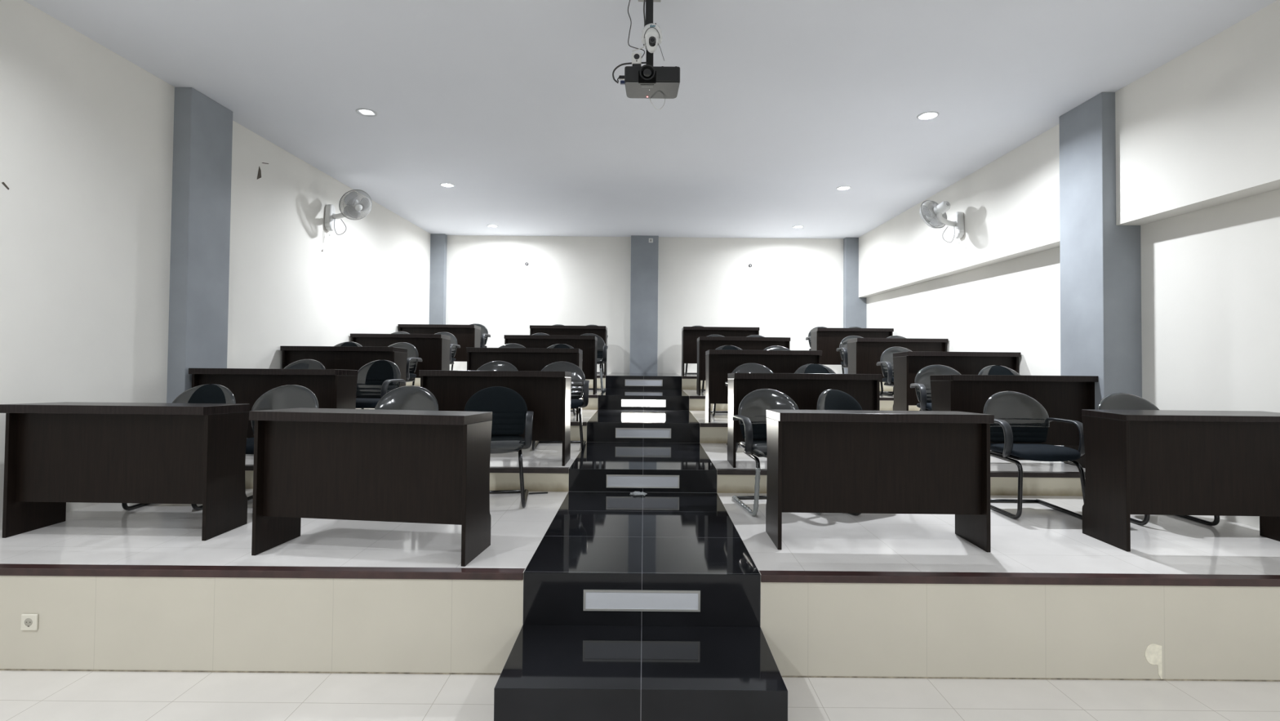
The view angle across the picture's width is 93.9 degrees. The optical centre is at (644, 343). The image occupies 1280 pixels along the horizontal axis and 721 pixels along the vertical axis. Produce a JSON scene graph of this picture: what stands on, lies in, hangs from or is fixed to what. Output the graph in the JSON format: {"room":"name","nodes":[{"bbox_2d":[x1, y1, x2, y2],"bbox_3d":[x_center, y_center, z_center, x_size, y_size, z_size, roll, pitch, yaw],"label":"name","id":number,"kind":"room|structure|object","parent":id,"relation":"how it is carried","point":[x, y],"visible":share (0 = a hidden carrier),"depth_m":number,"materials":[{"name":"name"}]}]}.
{"room":"lecture hall","nodes":[
{"label":"lecture hall","id":0,"kind":"room"},
{"bbox_2d":[166,87,232,403],"bbox_3d":[-3.991,-0.224,5.195,0.415,3.815,0.500,1,-1,0],"label":"column","id":1,"kind":"structure","parent":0,"point":[202,135],"depth_m":5.07,"materials":[{"name":"paint"}]},
{"bbox_2d":[0,0,430,529],"bbox_3d":[-4.161,-0.256,3.730,0.473,3.815,14.650,1,-1,0],"label":"wall","id":2,"kind":"structure","parent":0,"point":[86,132],"depth_m":4.52,"materials":[{"name":"paint"}]},
{"bbox_2d":[0,563,524,579],"bbox_3d":[-2.461,1.160,3.052,3.699,0.038,0.068,1,-1,0],"label":"trim","id":3,"kind":"structure","parent":2,"relation":"attached to","point":[6,569],"depth_m":3.02,"materials":[{"name":"wood"}]},
{"bbox_2d":[324,189,372,235],"bbox_3d":[-3.639,-1.581,7.258,0.608,0.522,0.354,0,-1,9],"label":"wall fan","id":4,"kind":"object","parent":2,"relation":"attached to","point":[356,206],"visible":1,"depth_m":7.26,"materials":[{"name":"white plastic"}]},
{"bbox_2d":[244,464,569,473],"bbox_3d":[-2.459,1.015,4.865,3.699,0.038,0.068,1,-1,0],"label":"trim","id":5,"kind":"structure","parent":2,"relation":"attached to","point":[247,467],"depth_m":4.83,"materials":[{"name":"tile"}]},
{"bbox_2d":[570,421,586,426],"bbox_3d":[-2.458,0.840,6.379,3.699,0.038,0.068,1,-1,0],"label":"trim","id":6,"kind":"structure","parent":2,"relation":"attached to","point":[572,423],"depth_m":6.35,"materials":[{"name":"tile"}]},
{"bbox_2d":[429,233,447,324],"bbox_3d":[-3.934,-0.101,11.014,0.530,3.815,0.180,1,-1,0],"label":"column","id":7,"kind":"structure","parent":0,"point":[438,242],"depth_m":10.95,"materials":[{"name":"paint"}]},
{"bbox_2d":[355,408,728,443],"bbox_3d":[-0.008,0.963,7.107,8.600,0.207,1.511,1,-1,0],"label":"floor","id":8,"kind":"structure","parent":0,"point":[601,427],"depth_m":6.35,"materials":[{"name":"black tile"}]},
{"bbox_2d":[280,346,407,398],"bbox_3d":[-3.304,0.427,6.612,1.210,0.785,0.400,1,-1,0],"label":"desk","id":9,"kind":"object","parent":8,"relation":"on","point":[340,357],"visible":0.45,"depth_m":6.51,"materials":[{"name":"laminate"}]},
{"bbox_2d":[334,341,361,346],"bbox_3d":[-3.634,0.400,7.134,0.581,0.856,0.550,1,-1,0],"label":"chair","id":10,"kind":"object","parent":8,"relation":"on","point":[348,343],"visible":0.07,"depth_m":7.35,"materials":[{"name":"black plastic"}]},
{"bbox_2d":[361,342,422,408],"bbox_3d":[-3.043,0.408,7.254,0.581,0.856,0.550,0,-1,4],"label":"chair","id":11,"kind":"object","parent":8,"relation":"on","point":[413,358],"visible":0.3,"depth_m":7.38,"materials":[{"name":"black plastic"}]},
{"bbox_2d":[498,342,525,347],"bbox_3d":[-1.654,0.420,7.284,0.581,0.856,0.550,1,-1,0],"label":"chair","id":12,"kind":"object","parent":8,"relation":"on","point":[512,344],"visible":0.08,"depth_m":7.50,"materials":[{"name":"black plastic"}]},
{"bbox_2d":[466,347,582,421],"bbox_3d":[-1.309,0.445,6.612,1.210,0.785,0.400,1,-1,0],"label":"desk","id":13,"kind":"object","parent":8,"relation":"on","point":[523,358],"visible":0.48,"depth_m":6.51,"materials":[{"name":"laminate"}]},
{"bbox_2d":[547,343,582,415],"bbox_3d":[-1.049,0.426,7.284,0.581,0.856,0.550,1,-1,0],"label":"chair","id":14,"kind":"object","parent":8,"relation":"on","point":[557,345],"visible":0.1,"depth_m":7.50,"materials":[{"name":"black plastic"}]},
{"bbox_2d":[615,427,671,438],"bbox_3d":[-0.008,0.951,6.348,0.590,0.104,0.006,1,-1,0],"label":"step light","id":15,"kind":"object","parent":8,"relation":"attached to","point":[646,433],"visible":1,"depth_m":6.35,"materials":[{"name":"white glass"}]},
{"bbox_2d":[710,345,742,416],"bbox_3d":[1.056,0.444,7.284,0.581,0.856,0.550,1,-1,0],"label":"chair","id":16,"kind":"object","parent":8,"relation":"on","point":[723,347],"visible":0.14,"depth_m":7.50,"materials":[{"name":"black plastic"}]},
{"bbox_2d":[705,349,822,422],"bbox_3d":[1.302,0.468,6.612,1.210,0.785,0.400,1,-1,0],"label":"desk","id":17,"kind":"object","parent":8,"relation":"on","point":[718,362],"visible":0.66,"depth_m":6.51,"materials":[{"name":"laminate"}]},
{"bbox_2d":[763,345,790,350],"bbox_3d":[1.661,0.449,7.284,0.581,0.856,0.550,1,-1,0],"label":"chair","id":18,"kind":"object","parent":8,"relation":"on","point":[774,347],"visible":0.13,"depth_m":7.50,"materials":[{"name":"black plastic"}]},
{"bbox_2d":[876,346,911,386],"bbox_3d":[3.166,0.462,7.254,0.581,0.856,0.550,1,-1,0],"label":"chair","id":19,"kind":"object","parent":8,"relation":"on","point":[886,362],"visible":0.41,"depth_m":7.40,"materials":[{"name":"black plastic"}]},
{"bbox_2d":[893,351,1021,410],"bbox_3d":[3.436,0.486,6.612,1.210,0.785,0.400,1,-1,0],"label":"desk","id":20,"kind":"object","parent":8,"relation":"on","point":[906,365],"visible":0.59,"depth_m":6.51,"materials":[{"name":"laminate"}]},
{"bbox_2d":[582,394,597,397],"bbox_3d":[-2.457,0.681,7.893,3.699,0.038,0.068,1,-1,0],"label":"trim","id":21,"kind":"structure","parent":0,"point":[589,395],"depth_m":7.86,"materials":[{"name":"tile"}]},
{"bbox_2d":[0,488,1279,679],"bbox_3d":[-0.013,1.438,3.926,8.600,0.510,1.811,1,-1,0],"label":"floor","id":22,"kind":"structure","parent":0,"point":[809,628],"depth_m":3.02,"materials":[{"name":"tile"}]},
{"bbox_2d":[20,613,38,630],"bbox_3d":[-3.097,1.403,3.014,0.082,0.082,0.012,1,-1,0],"label":"power socket","id":23,"kind":"object","parent":22,"relation":"attached to","point":[28,621],"visible":1,"depth_m":3.01,"materials":[{"name":"beige plastic"}]},
{"bbox_2d":[0,401,249,540],"bbox_3d":[-3.159,0.757,3.669,1.210,0.785,0.400,0,-1,1],"label":"desk","id":24,"kind":"object","parent":22,"relation":"on","point":[56,454],"visible":0.98,"depth_m":3.56,"materials":[{"name":"laminate"}]},
{"bbox_2d":[121,383,235,510],"bbox_3d":[-3.337,0.735,4.377,0.581,0.856,0.550,1,-1,-2],"label":"chair","id":25,"kind":"object","parent":22,"relation":"on","point":[207,393],"visible":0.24,"depth_m":4.57,"materials":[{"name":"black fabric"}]},
{"bbox_2d":[0,668,501,674],"bbox_3d":[-2.280,1.651,3.014,3.329,0.006,0.003,1,-1,0],"label":"trim","id":26,"kind":"structure","parent":22,"relation":"attached to","point":[0,668],"depth_m":3.01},
{"bbox_2d":[245,384,319,500],"bbox_3d":[-2.697,0.740,4.356,0.581,0.856,0.550,1,-1,-3],"label":"chair","id":27,"kind":"object","parent":22,"relation":"on","point":[289,396],"visible":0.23,"depth_m":4.54,"materials":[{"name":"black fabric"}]},
{"bbox_2d":[248,407,492,566],"bbox_3d":[-1.508,0.765,3.341,1.210,0.785,0.400,0,-1,7],"label":"desk","id":28,"kind":"object","parent":22,"relation":"on","point":[420,466],"visible":1,"depth_m":3.23,"materials":[{"name":"laminate"}]},
{"bbox_2d":[374,385,439,410],"bbox_3d":[-1.807,0.749,4.396,0.581,0.856,0.550,1,-1,0],"label":"chair","id":29,"kind":"object","parent":22,"relation":"on","point":[408,397],"visible":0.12,"depth_m":4.58,"materials":[{"name":"black plastic"}]},
{"bbox_2d":[464,386,533,507],"bbox_3d":[-1.129,0.760,4.496,0.581,0.850,0.550,1,-1,-9],"label":"chair","id":30,"kind":"object","parent":22,"relation":"on","point":[511,415],"visible":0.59,"depth_m":4.65,"materials":[{"name":"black fabric"}]},
{"bbox_2d":[528,491,547,493],"bbox_3d":[-0.840,1.188,4.751,0.150,0.010,0.014,1,-1,-14],"label":"strip","id":31,"kind":"object","parent":22,"relation":"on","point":[545,491],"visible":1,"depth_m":4.74,"materials":[{"name":"black"}]},
{"bbox_2d":[629,491,647,495],"bbox_3d":[-0.044,1.187,4.741,0.144,0.025,0.097,1,-1,0],"label":"scrap","id":32,"kind":"object","parent":22,"relation":"on","point":[644,494],"visible":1,"depth_m":4.75,"materials":[{"name":"grey"}]},
{"bbox_2d":[582,589,700,611],"bbox_3d":[-0.011,1.298,3.021,0.590,0.104,0.006,1,-1,0],"label":"step light","id":33,"kind":"object","parent":22,"relation":"attached to","point":[640,600],"visible":1,"depth_m":3.02,"materials":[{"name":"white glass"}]},
{"bbox_2d":[732,388,822,515],"bbox_3d":[0.967,0.776,4.396,0.581,0.862,0.559,1,-1,-7],"label":"chair","id":34,"kind":"object","parent":22,"relation":"on","point":[751,416],"visible":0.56,"depth_m":4.53,"materials":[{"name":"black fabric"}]},
{"bbox_2d":[816,388,862,515],"bbox_3d":[1.588,0.780,4.485,0.581,0.856,0.550,1,-1,-28],"label":"chair","id":35,"kind":"object","parent":22,"relation":"on","point":[828,399],"visible":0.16,"depth_m":4.66,"materials":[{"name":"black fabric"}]},
{"bbox_2d":[765,408,994,551],"bbox_3d":[1.375,0.795,3.581,1.210,0.785,0.400,0,-1,1],"label":"desk","id":36,"kind":"object","parent":22,"relation":"on","point":[859,461],"visible":1,"depth_m":3.47,"materials":[{"name":"laminate"}]},
{"bbox_2d":[982,391,1084,519],"bbox_3d":[2.793,0.788,4.346,0.581,0.856,0.550,1,-1,0],"label":"chair","id":37,"kind":"object","parent":22,"relation":"on","point":[1019,417],"visible":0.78,"depth_m":4.47,"materials":[{"name":"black plastic"}]},
{"bbox_2d":[1097,392,1219,525],"bbox_3d":[3.553,0.792,4.217,0.581,0.856,0.550,1,-1,0],"label":"chair","id":38,"kind":"object","parent":22,"relation":"on","point":[1116,401],"visible":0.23,"depth_m":4.41,"materials":[{"name":"black plastic"}]},
{"bbox_2d":[1081,408,1279,551],"bbox_3d":[3.348,0.813,3.618,1.130,0.785,0.362,0,-1,1],"label":"desk","id":39,"kind":"object","parent":22,"relation":"on","point":[1160,462],"visible":1,"depth_m":3.49,"materials":[{"name":"laminate"}]},
{"bbox_2d":[0,670,1279,720],"bbox_3d":[-0.015,1.664,-0.285,8.600,0.120,6.700,1,-1,0],"label":"floor","id":40,"kind":"structure","parent":0,"point":[24,695],"depth_m":2.81,"materials":[{"name":"tile"}]},
{"bbox_2d":[493,624,787,720],"bbox_3d":[-0.013,1.542,2.728,1.200,0.250,0.580,1,-1,0],"label":"step","id":41,"kind":"structure","parent":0,"point":[550,672],"depth_m":2.54,"materials":[{"name":"black tile"}]},
{"bbox_2d":[445,235,843,443],"bbox_3d":[0.001,-0.064,11.129,8.800,3.815,0.150,1,-1,0],"label":"wall","id":42,"kind":"structure","parent":0,"point":[792,287],"depth_m":11.07,"materials":[{"name":"paint"}]},
{"bbox_2d":[630,235,658,389],"bbox_3d":[-0.004,-0.067,11.014,0.503,3.815,0.180,1,-1,0],"label":"column","id":43,"kind":"structure","parent":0,"point":[644,254],"depth_m":10.94,"materials":[{"name":"paint"}]},
{"bbox_2d":[405,372,893,391],"bbox_3d":[-0.005,0.631,10.224,8.600,0.207,1.630,1,-1,0],"label":"floor","id":44,"kind":"structure","parent":0,"point":[613,380],"depth_m":9.41,"materials":[{"name":"tile"}]},
{"bbox_2d":[398,324,480,361],"bbox_3d":[-3.306,0.095,9.690,1.210,0.785,0.400,1,-1,0],"label":"desk","id":45,"kind":"object","parent":44,"relation":"on","point":[466,335],"visible":0.45,"depth_m":9.58,"materials":[{"name":"laminate"}]},
{"bbox_2d":[451,323,490,370],"bbox_3d":[-2.955,0.074,10.232,0.581,0.856,0.550,0,-1,3],"label":"chair","id":46,"kind":"object","parent":44,"relation":"on","point":[484,332],"visible":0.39,"depth_m":10.36,"materials":[{"name":"black plastic"}]},
{"bbox_2d":[529,324,607,375],"bbox_3d":[-1.216,0.113,9.690,1.210,0.785,0.400,1,-1,0],"label":"desk","id":47,"kind":"object","parent":44,"relation":"on","point":[601,331],"visible":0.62,"depth_m":9.59,"materials":[{"name":"laminate"}]},
{"bbox_2d":[586,324,608,373],"bbox_3d":[-0.916,0.092,10.252,0.581,0.856,0.550,1,-1,0],"label":"chair","id":48,"kind":"object","parent":44,"relation":"on","point":[587,325],"visible":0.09,"depth_m":9.98,"materials":[{"name":"black plastic"}]},
{"bbox_2d":[625,379,662,386],"bbox_3d":[-0.005,0.618,9.406,0.590,0.104,0.006,1,-1,0],"label":"step light","id":49,"kind":"object","parent":44,"relation":"attached to","point":[628,382],"visible":1,"depth_m":9.41,"materials":[{"name":"white plastic"}]},
{"bbox_2d":[684,325,702,374],"bbox_3d":[0.939,0.108,10.252,0.581,0.856,0.550,1,-1,0],"label":"chair","id":50,"kind":"object","parent":44,"relation":"on","point":[686,373],"visible":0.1,"depth_m":10.01,"materials":[{"name":"black plastic"}]},
{"bbox_2d":[681,326,759,376],"bbox_3d":[1.226,0.134,9.690,1.210,0.785,0.400,1,-1,0],"label":"desk","id":51,"kind":"object","parent":44,"relation":"on","point":[690,335],"visible":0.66,"depth_m":9.58,"materials":[{"name":"laminate"}]},
{"bbox_2d":[805,326,844,373],"bbox_3d":[3.089,0.127,10.232,0.581,0.856,0.550,1,-1,0],"label":"chair","id":52,"kind":"object","parent":44,"relation":"on","point":[808,338],"visible":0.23,"depth_m":10.37,"materials":[{"name":"black plastic"}]},
{"bbox_2d":[810,327,893,364],"bbox_3d":[3.356,0.153,9.690,1.210,0.785,0.400,1,-1,0],"label":"desk","id":53,"kind":"object","parent":44,"relation":"on","point":[828,340],"visible":0.49,"depth_m":9.58,"materials":[{"name":"laminate"}]},
{"bbox_2d":[22,0,1276,238],"bbox_3d":[0.019,-2.125,3.845,8.800,0.001,14.800,1,-1,0],"label":"ceiling","id":54,"kind":"structure","parent":0,"point":[779,106],"depth_m":4.95,"materials":[{"name":"paint"}]},
{"bbox_2d":[355,108,377,116],"bbox_3d":[-2.537,-2.158,5.476,0.186,0.102,0.186,1,-1,0],"label":"ceiling light","id":55,"kind":"object","parent":54,"relation":"attached to","point":[366,112],"visible":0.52,"depth_m":5.51,"materials":[{"name":"grey"}]},
{"bbox_2d":[440,182,454,186],"bbox_3d":[-2.562,-2.110,7.795,0.186,0.102,0.186,1,-1,0],"label":"ceiling light","id":56,"kind":"object","parent":54,"relation":"attached to","point":[445,184],"visible":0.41,"depth_m":7.84,"materials":[{"name":"grey"}]},
{"bbox_2d":[627,0,644,57],"bbox_3d":[-0.047,-1.908,3.605,0.106,0.396,0.016,1,-1,0],"label":"cable","id":57,"kind":"object","parent":54,"relation":"hanging from","point":[629,0],"visible":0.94,"depth_m":3.60,"materials":[{"name":"grey plastic"}]},
{"bbox_2d":[638,0,661,66],"bbox_3d":[0.036,-1.882,3.640,0.150,0.494,0.140,1,-1,0],"label":"pole","id":58,"kind":"object","parent":54,"relation":"hanging from","point":[649,3],"visible":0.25,"depth_m":3.62,"materials":[{"name":"black metal"}]},
{"bbox_2d":[643,0,645,45],"bbox_3d":[0.002,-1.950,3.610,0.010,0.311,0.018,0,-1,31],"label":"cable","id":59,"kind":"object","parent":58,"relation":"attached to","point":[644,0],"visible":0.59,"depth_m":3.61,"materials":[{"name":"grey plastic"}]},
{"bbox_2d":[631,23,664,61],"bbox_3d":[0.031,-1.779,3.550,0.160,0.214,0.131,0,-1,35],"label":"security camera","id":60,"kind":"object","parent":58,"relation":"attached to","point":[651,37],"visible":1,"depth_m":3.50,"materials":[{"name":"white plastic"}]},
{"bbox_2d":[618,64,679,98],"bbox_3d":[0.032,-1.585,3.627,0.362,0.107,0.244,1,-1,0],"label":"projector","id":61,"kind":"object","parent":58,"relation":"hanging from","point":[646,81],"visible":1,"depth_m":3.52,"materials":[{"name":"black plastic"}]},
{"bbox_2d":[612,62,646,83],"bbox_3d":[-0.086,-1.624,3.584,0.207,0.145,0.020,1,-1,-9],"label":"cable","id":62,"kind":"object","parent":61,"relation":"attached to","point":[624,64],"visible":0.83,"depth_m":3.57,"materials":[{"name":"grey plastic"}]},
{"bbox_2d":[631,53,641,66],"bbox_3d":[-0.044,-1.671,3.545,0.056,0.080,0.058,1,-1,0],"label":"camera","id":63,"kind":"object","parent":61,"relation":"on","point":[636,57],"visible":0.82,"depth_m":3.52,"materials":[{"name":"white plastic"}]},
{"bbox_2d":[792,225,804,227],"bbox_3d":[2.603,-2.016,10.105,0.186,0.102,0.186,1,-1,0],"label":"ceiling light","id":64,"kind":"object","parent":54,"relation":"attached to","point":[796,226],"visible":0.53,"depth_m":10.14,"materials":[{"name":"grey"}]},
{"bbox_2d":[835,186,851,190],"bbox_3d":[2.593,-2.065,7.775,0.186,0.102,0.186,1,-1,0],"label":"ceiling light","id":65,"kind":"object","parent":54,"relation":"attached to","point":[841,188],"visible":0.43,"depth_m":7.82,"materials":[{"name":"grey"}]},
{"bbox_2d":[916,111,939,119],"bbox_3d":[2.579,-2.114,5.436,0.186,0.102,0.186,1,-1,0],"label":"ceiling light","id":66,"kind":"object","parent":54,"relation":"attached to","point":[927,115],"visible":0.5,"depth_m":5.48,"materials":[{"name":"grey"}]},
{"bbox_2d":[244,441,1084,495],"bbox_3d":[-0.010,1.126,5.593,8.600,0.183,1.511,1,-1,0],"label":"floor","id":67,"kind":"structure","parent":0,"point":[696,472],"depth_m":4.91,"materials":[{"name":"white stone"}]},
{"bbox_2d":[188,368,357,438],"bbox_3d":[-3.162,0.605,5.133,1.210,0.785,0.400,1,-1,0],"label":"desk","id":68,"kind":"object","parent":67,"relation":"on","point":[332,388],"visible":0.44,"depth_m":5.03,"materials":[{"name":"laminate"}]},
{"bbox_2d":[283,359,325,368],"bbox_3d":[-3.465,0.583,5.920,0.581,0.856,0.550,1,-1,0],"label":"chair","id":69,"kind":"object","parent":67,"relation":"on","point":[303,363],"visible":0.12,"depth_m":6.12,"materials":[{"name":"black plastic"}]},
{"bbox_2d":[355,360,405,408],"bbox_3d":[-2.704,0.589,5.880,0.581,0.856,0.550,0,-1,6],"label":"chair","id":70,"kind":"object","parent":67,"relation":"on","point":[375,379],"visible":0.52,"depth_m":6.04,"materials":[{"name":"black plastic"}]},
{"bbox_2d":[418,369,571,466],"bbox_3d":[-1.258,0.621,5.128,1.210,0.785,0.400,0,-1,0],"label":"desk","id":71,"kind":"object","parent":67,"relation":"on","point":[547,394],"visible":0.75,"depth_m":5.02,"materials":[{"name":"laminate"}]},
{"bbox_2d":[476,360,518,370],"bbox_3d":[-1.505,0.601,5.950,0.581,0.856,0.550,1,-1,0],"label":"chair","id":72,"kind":"object","parent":67,"relation":"on","point":[491,366],"visible":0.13,"depth_m":6.15,"materials":[{"name":"black plastic"}]},
{"bbox_2d":[532,360,589,449],"bbox_3d":[-0.841,0.608,6.000,0.581,0.856,0.550,1,-1,-4],"label":"chair","id":73,"kind":"object","parent":67,"relation":"on","point":[579,384],"visible":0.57,"depth_m":6.15,"materials":[{"name":"black plastic"}]},
{"bbox_2d":[606,474,679,488],"bbox_3d":[-0.010,1.114,4.835,0.590,0.104,0.006,1,-1,0],"label":"step light","id":74,"kind":"object","parent":67,"relation":"attached to","point":[638,481],"visible":1,"depth_m":4.83,"materials":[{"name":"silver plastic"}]},
{"bbox_2d":[724,362,773,451],"bbox_3d":[1.110,0.624,5.950,0.581,0.856,0.550,1,-1,0],"label":"chair","id":75,"kind":"object","parent":67,"relation":"on","point":[751,367],"visible":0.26,"depth_m":6.15,"materials":[{"name":"black plastic"}]},
{"bbox_2d":[727,373,881,467],"bbox_3d":[1.345,0.643,5.113,1.210,0.785,0.400,1,-1,0],"label":"desk","id":76,"kind":"object","parent":67,"relation":"on","point":[804,388],"visible":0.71,"depth_m":5.01,"materials":[{"name":"laminate"}]},
{"bbox_2d":[794,363,835,373],"bbox_3d":[1.750,0.629,5.950,0.581,0.856,0.550,1,-1,0],"label":"chair","id":77,"kind":"object","parent":67,"relation":"on","point":[815,368],"visible":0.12,"depth_m":6.15,"materials":[{"name":"black plastic"}]},
{"bbox_2d":[910,364,960,410],"bbox_3d":[2.961,0.638,5.880,0.581,0.856,0.550,0,-1,8],"label":"chair","id":78,"kind":"object","parent":67,"relation":"on","point":[922,384],"visible":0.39,"depth_m":6.06,"materials":[{"name":"black plastic"}]},
{"bbox_2d":[977,364,1020,375],"bbox_3d":[3.595,0.644,5.880,0.581,0.856,0.550,1,-1,0],"label":"chair","id":79,"kind":"object","parent":67,"relation":"on","point":[992,369],"visible":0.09,"depth_m":6.08,"materials":[{"name":"black plastic"}]},
{"bbox_2d":[930,374,1097,467],"bbox_3d":[3.152,0.660,5.128,1.210,0.785,0.400,1,-1,0],"label":"desk","id":80,"kind":"object","parent":67,"relation":"on","point":[1063,397],"visible":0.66,"depth_m":5.02,"materials":[{"name":"laminate"}]},
{"bbox_2d":[582,388,919,410],"bbox_3d":[-0.007,0.796,8.636,8.600,0.190,1.541,1,-1,0],"label":"floor","id":81,"kind":"structure","parent":0,"point":[611,398],"depth_m":7.87,"materials":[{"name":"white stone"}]},
{"bbox_2d":[350,333,450,377],"bbox_3d":[-3.308,0.269,8.146,1.210,0.785,0.400,1,-1,0],"label":"desk","id":82,"kind":"object","parent":81,"relation":"on","point":[433,349],"visible":0.52,"depth_m":8.04,"materials":[{"name":"laminate"}]},
{"bbox_2d":[391,331,409,333],"bbox_3d":[-3.632,0.242,8.688,0.581,0.856,0.550,1,-1,0],"label":"chair","id":83,"kind":"object","parent":81,"relation":"on","point":[396,332],"visible":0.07,"depth_m":8.91,"materials":[{"name":"black plastic"}]},
{"bbox_2d":[412,332,460,386],"bbox_3d":[-3.031,0.249,8.758,0.581,0.856,0.550,0,-1,4],"label":"chair","id":84,"kind":"object","parent":81,"relation":"on","point":[454,345],"visible":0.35,"depth_m":8.88,"materials":[{"name":"black plastic"}]},
{"bbox_2d":[533,333,549,335],"bbox_3d":[-1.562,0.263,8.788,0.581,0.856,0.550,1,-1,0],"label":"chair","id":85,"kind":"object","parent":81,"relation":"on","point":[539,334],"visible":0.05,"depth_m":9.01,"materials":[{"name":"black plastic"}]},
{"bbox_2d":[503,334,597,394],"bbox_3d":[-1.261,0.287,8.146,1.210,0.785,0.400,1,-1,0],"label":"desk","id":86,"kind":"object","parent":81,"relation":"on","point":[588,344],"visible":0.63,"depth_m":8.04,"materials":[{"name":"laminate"}]},
{"bbox_2d":[580,333,608,391],"bbox_3d":[-0.827,0.272,8.787,0.581,0.862,0.559,1,-1,0],"label":"chair","id":87,"kind":"object","parent":81,"relation":"on","point":[602,348],"visible":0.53,"depth_m":8.91,"materials":[{"name":"black plastic"}]},
{"bbox_2d":[621,399,666,407],"bbox_3d":[-0.007,0.784,7.862,0.590,0.104,0.006,1,-1,0],"label":"step light","id":88,"kind":"object","parent":81,"relation":"attached to","point":[624,402],"visible":1,"depth_m":7.86,"materials":[{"name":"white plastic"}]},
{"bbox_2d":[700,334,723,392],"bbox_3d":[1.073,0.286,8.788,0.581,0.856,0.550,1,-1,0],"label":"chair","id":89,"kind":"object","parent":81,"relation":"on","point":[702,390],"visible":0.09,"depth_m":8.85,"materials":[{"name":"black plastic"}]},
{"bbox_2d":[696,336,790,395],"bbox_3d":[1.339,0.310,8.146,1.210,0.785,0.400,1,-1,0],"label":"desk","id":90,"kind":"object","parent":81,"relation":"on","point":[704,344],"visible":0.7,"depth_m":8.04,"materials":[{"name":"laminate"}]},
{"bbox_2d":[746,334,764,337],"bbox_3d":[1.677,0.291,8.788,0.581,0.856,0.550,1,-1,0],"label":"chair","id":91,"kind":"object","parent":81,"relation":"on","point":[751,335],"visible":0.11,"depth_m":9.01,"materials":[{"name":"black plastic"}]},
{"bbox_2d":[836,335,883,394],"bbox_3d":[3.147,0.303,8.748,0.581,0.856,0.550,1,-1,0],"label":"chair","id":92,"kind":"object","parent":81,"relation":"on","point":[842,348],"visible":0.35,"depth_m":8.88,"materials":[{"name":"black plastic"}]},
{"bbox_2d":[880,335,905,395],"bbox_3d":[3.728,0.305,8.628,0.581,0.856,0.550,1,-1,0],"label":"chair","id":93,"kind":"object","parent":81,"relation":"on","point":[890,393],"visible":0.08,"depth_m":8.85,"materials":[{"name":"black plastic"}]},
{"bbox_2d":[847,337,948,382],"bbox_3d":[3.437,0.328,8.146,1.210,0.785,0.400,1,-1,0],"label":"desk","id":94,"kind":"object","parent":81,"relation":"on","point":[864,354],"visible":0.49,"depth_m":8.04,"materials":[{"name":"laminate"}]},
{"bbox_2d":[688,395,893,400],"bbox_3d":[2.444,0.724,7.893,3.699,0.038,0.068,1,-1,0],"label":"trim","id":95,"kind":"structure","parent":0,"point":[690,396],"depth_m":7.86,"materials":[{"name":"tile"}]},
{"bbox_2d":[843,237,866,373],"bbox_3d":[3.965,-0.032,11.014,0.570,3.815,0.180,1,-1,0],"label":"column","id":96,"kind":"structure","parent":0,"point":[854,306],"depth_m":10.95,"materials":[{"name":"paint"}]},
{"bbox_2d":[866,188,1279,528],"bbox_3d":[4.232,-0.182,3.730,0.340,3.815,14.650,1,-1,0],"label":"wall","id":97,"kind":"structure","parent":0,"point":[1211,276],"depth_m":4.56,"materials":[{"name":"paint"}]},
{"bbox_2d":[681,376,697,378],"bbox_3d":[2.446,0.549,9.437,3.699,0.038,0.068,1,-1,0],"label":"trim","id":98,"kind":"structure","parent":97,"relation":"attached to","point":[682,377],"depth_m":9.40,"materials":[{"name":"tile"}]},
{"bbox_2d":[699,422,728,426],"bbox_3d":[2.443,0.882,6.379,3.699,0.038,0.068,1,-1,0],"label":"trim","id":99,"kind":"structure","parent":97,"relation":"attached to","point":[701,424],"depth_m":6.34,"materials":[{"name":"tile"}]},
{"bbox_2d":[716,468,1084,477],"bbox_3d":[2.441,1.058,4.865,3.699,0.038,0.068,1,-1,0],"label":"trim","id":100,"kind":"structure","parent":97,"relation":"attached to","point":[720,471],"depth_m":4.83,"materials":[{"name":"tile"}]},
{"bbox_2d":[759,570,1279,586],"bbox_3d":[2.440,1.203,3.052,3.699,0.038,0.068,1,-1,0],"label":"trim","id":101,"kind":"structure","parent":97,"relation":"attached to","point":[820,576],"depth_m":3.02,"materials":[{"name":"wood"}]},
{"bbox_2d":[858,0,1279,297],"bbox_3d":[3.941,-1.542,3.759,0.286,1.100,14.650,1,-1,0],"label":"wall ledge","id":102,"kind":"object","parent":97,"relation":"attached to","point":[1200,130],"visible":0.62,"depth_m":4.60,"materials":[{"name":"paint"}]},
{"bbox_2d":[919,200,964,244],"bbox_3d":[3.613,-1.487,7.228,0.564,0.528,0.366,1,-1,0],"label":"wall fan","id":103,"kind":"object","parent":102,"relation":"attached to","point":[940,211],"visible":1,"depth_m":7.25,"materials":[{"name":"white plastic"}]},
{"bbox_2d":[1059,92,1142,462],"bbox_3d":[3.977,-0.155,5.140,0.450,3.815,0.510,1,-1,0],"label":"column","id":104,"kind":"structure","parent":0,"point":[1100,259],"depth_m":4.96,"materials":[{"name":"paint"}]},
{"bbox_2d":[1144,643,1162,679],"bbox_3d":[2.569,1.605,3.018,0.085,0.182,0.004,1,-1,0],"label":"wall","id":105,"kind":"structure","parent":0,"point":[1153,655],"depth_m":3.02,"materials":[{"name":"paint"}]},
{"bbox_2d":[781,675,1279,681],"bbox_3d":[2.316,1.691,3.014,3.459,0.006,0.003,1,-1,0],"label":"trim","id":106,"kind":"structure","parent":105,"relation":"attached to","point":[781,675],"depth_m":3.01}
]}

